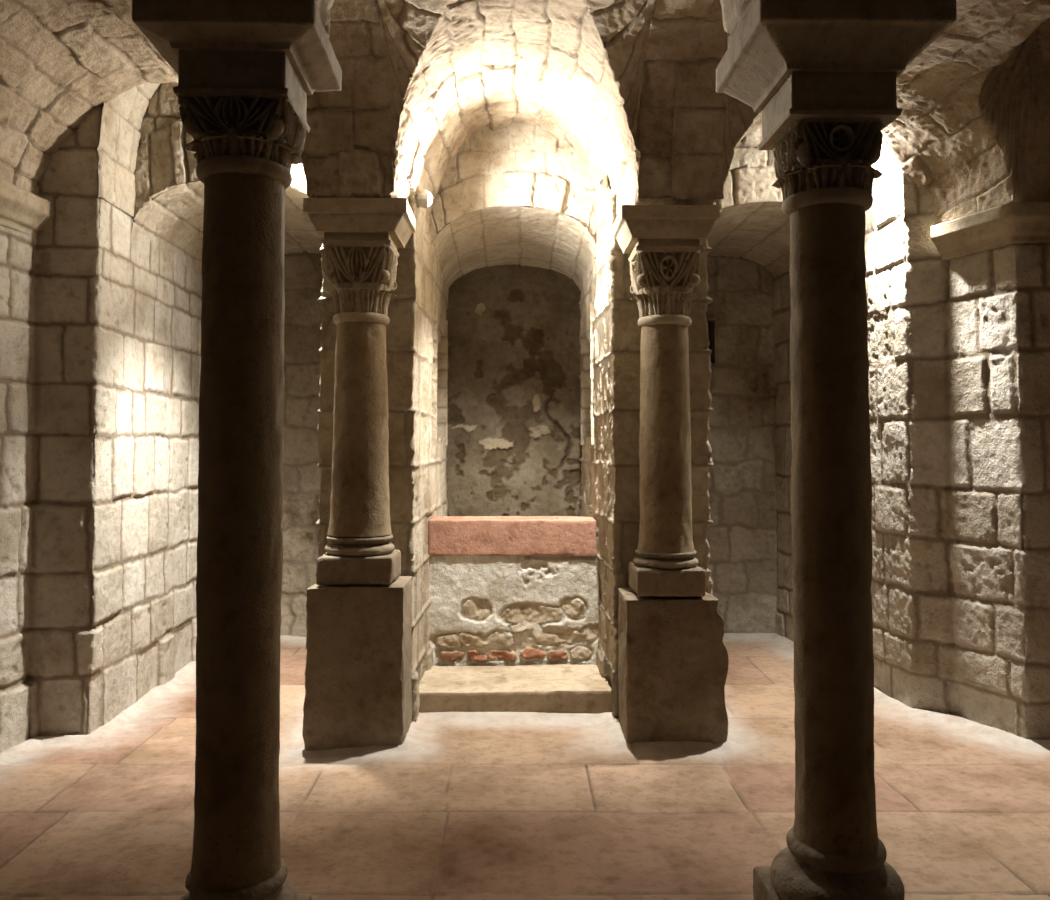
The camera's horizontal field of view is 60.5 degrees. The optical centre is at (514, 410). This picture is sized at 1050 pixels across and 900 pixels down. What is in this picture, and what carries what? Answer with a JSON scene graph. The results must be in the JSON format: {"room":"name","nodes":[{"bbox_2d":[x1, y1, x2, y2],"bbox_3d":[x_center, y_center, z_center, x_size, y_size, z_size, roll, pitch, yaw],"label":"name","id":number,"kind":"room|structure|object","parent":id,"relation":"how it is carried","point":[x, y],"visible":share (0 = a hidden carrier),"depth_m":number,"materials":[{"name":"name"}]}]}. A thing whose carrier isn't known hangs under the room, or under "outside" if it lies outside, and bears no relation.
{"room":"church","nodes":[
{"label":"church","id":0,"kind":"room"},
{"bbox_2d":[0,104,201,752],"bbox_3d":[-2.820,-0.359,4.057,0.706,4.270,7.475,0,-2,10],"label":"wall","id":1,"kind":"structure","parent":0,"point":[100,324],"depth_m":5.00,"materials":[{"name":"stone"}]},
{"bbox_2d":[0,179,53,238],"bbox_3d":[-2.829,-1.065,4.628,0.547,0.210,0.752,0,-2,0],"label":"trim","id":2,"kind":"structure","parent":1,"relation":"attached to","point":[22,211],"depth_m":4.77,"materials":[{"name":"stone"}]},
{"bbox_2d":[315,193,448,721],"bbox_3d":[-0.849,0.286,6.398,0.641,3.160,2.392,0,-2,0],"label":"wall","id":3,"kind":"structure","parent":0,"point":[417,342],"depth_m":5.29,"materials":[{"name":"stone"}]},
{"bbox_2d":[415,189,432,207],"bbox_3d":[-0.564,-1.282,5.447,0.122,0.113,0.122,-1,-2,28],"label":"spotlight","id":4,"kind":"object","parent":3,"relation":"attached to","point":[423,198],"visible":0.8,"depth_m":5.41,"materials":[{"name":"white"}]},
{"bbox_2d":[439,228,581,515],"bbox_3d":[0.000,-0.115,7.439,1.400,2.800,0.055,0,-2,-1],"label":"wall niche","id":5,"kind":"object","parent":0,"point":[514,447],"visible":0.54,"depth_m":7.44,"materials":[{"name":"paint"}]},
{"bbox_2d":[429,122,596,291],"bbox_3d":[-0.009,-1.439,6.826,1.298,1.000,1.498,0,-2,0],"label":"arch","id":6,"kind":"object","parent":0,"point":[484,191],"visible":0.88,"depth_m":6.13,"materials":[{"name":"beige stone"}]},
{"bbox_2d":[0,633,1049,899],"bbox_3d":[0.050,1.727,3.511,6.700,0.048,8.350,0,-2,0],"label":"floor","id":7,"kind":"structure","parent":0,"point":[470,805],"depth_m":3.98,"materials":[{"name":"beige tile"}]},
{"bbox_2d":[132,0,341,899],"bbox_3d":[-0.868,0.253,2.853,0.534,2.922,0.514,0,-2,-2],"label":"column","id":8,"kind":"structure","parent":7,"relation":"on","point":[246,70],"depth_m":2.74,"materials":[{"name":"stone"}]},
{"bbox_2d":[302,576,412,750],"bbox_3d":[-0.845,1.371,4.915,0.522,0.870,0.510,0,-2,0],"label":"pedestal","id":9,"kind":"object","parent":7,"relation":"on","point":[358,692],"visible":0.86,"depth_m":4.73,"materials":[{"name":"stone"}]},
{"bbox_2d":[303,198,415,584],"bbox_3d":[-0.855,-0.093,4.997,0.554,2.067,0.473,0,-2,0],"label":"column","id":10,"kind":"structure","parent":9,"relation":"on","point":[362,237],"depth_m":4.86,"materials":[{"name":"stone"}]},
{"bbox_2d":[428,516,598,665],"bbox_3d":[-0.011,1.311,6.618,1.142,1.116,1.322,0,-2,0],"label":"altar","id":11,"kind":"object","parent":7,"relation":"on","point":[504,590],"visible":0.93,"depth_m":5.98,"materials":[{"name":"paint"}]},
{"bbox_2d":[419,664,612,712],"bbox_3d":[-0.010,1.744,5.617,1.184,0.172,0.647,0,-2,0],"label":"step","id":12,"kind":"structure","parent":7,"relation":"on","point":[560,688],"depth_m":5.34,"materials":[{"name":"stone"}]},
{"bbox_2d":[618,588,728,743],"bbox_3d":[0.865,1.410,4.981,0.560,0.800,0.418,0,-2,0],"label":"pedestal","id":13,"kind":"object","parent":7,"relation":"on","point":[673,660],"visible":0.91,"depth_m":4.78,"materials":[{"name":"stone"}]},
{"bbox_2d":[612,205,719,596],"bbox_3d":[0.835,-0.042,5.016,0.527,2.100,0.473,0,-2,0],"label":"column","id":14,"kind":"structure","parent":13,"relation":"on","point":[664,243],"depth_m":4.88,"materials":[{"name":"stone"}]},
{"bbox_2d":[716,0,956,899],"bbox_3d":[0.995,0.252,2.838,0.573,2.922,0.553,0,-2,-1],"label":"column","id":15,"kind":"structure","parent":7,"relation":"on","point":[820,75],"depth_m":2.73,"materials":[{"name":"stone"}]},
{"bbox_2d":[0,0,1049,276],"bbox_3d":[0.114,-1.737,4.744,6.529,1.316,6.153,0,-2,0],"label":"ceiling","id":16,"kind":"structure","parent":0,"point":[599,77],"depth_m":4.83,"materials":[{"name":"stone"}]},
{"bbox_2d":[596,175,608,192],"bbox_3d":[0.534,-1.384,5.496,0.081,0.106,0.076,0,-2,-7],"label":"spotlight","id":17,"kind":"object","parent":16,"relation":"attached to","point":[602,184],"visible":1,"depth_m":5.46,"materials":[{"name":"white"}]},
{"bbox_2d":[281,251,777,636],"bbox_3d":[-0.006,0.107,7.729,5.002,3.620,0.431,0,-2,-2],"label":"wall","id":18,"kind":"structure","parent":0,"point":[741,538],"depth_m":7.59,"materials":[{"name":"beige stone"}]},
{"bbox_2d":[579,187,713,717],"bbox_3d":[0.840,0.288,6.466,0.650,3.160,2.455,0,-2,0],"label":"wall","id":19,"kind":"structure","parent":0,"point":[610,333],"depth_m":5.30,"materials":[{"name":"stone"}]},
{"bbox_2d":[770,156,1049,738],"bbox_3d":[2.931,-0.359,4.078,0.712,4.270,7.514,0,-2,-8],"label":"wall","id":20,"kind":"structure","parent":0,"point":[959,348],"depth_m":5.32,"materials":[{"name":"stone"}]},
{"bbox_2d":[931,202,1049,260],"bbox_3d":[2.753,-1.010,5.011,0.872,0.209,0.424,-2,-3,40],"label":"trim","id":21,"kind":"structure","parent":20,"relation":"attached to","point":[1010,223],"depth_m":4.96,"materials":[{"name":"stone"}]}
]}

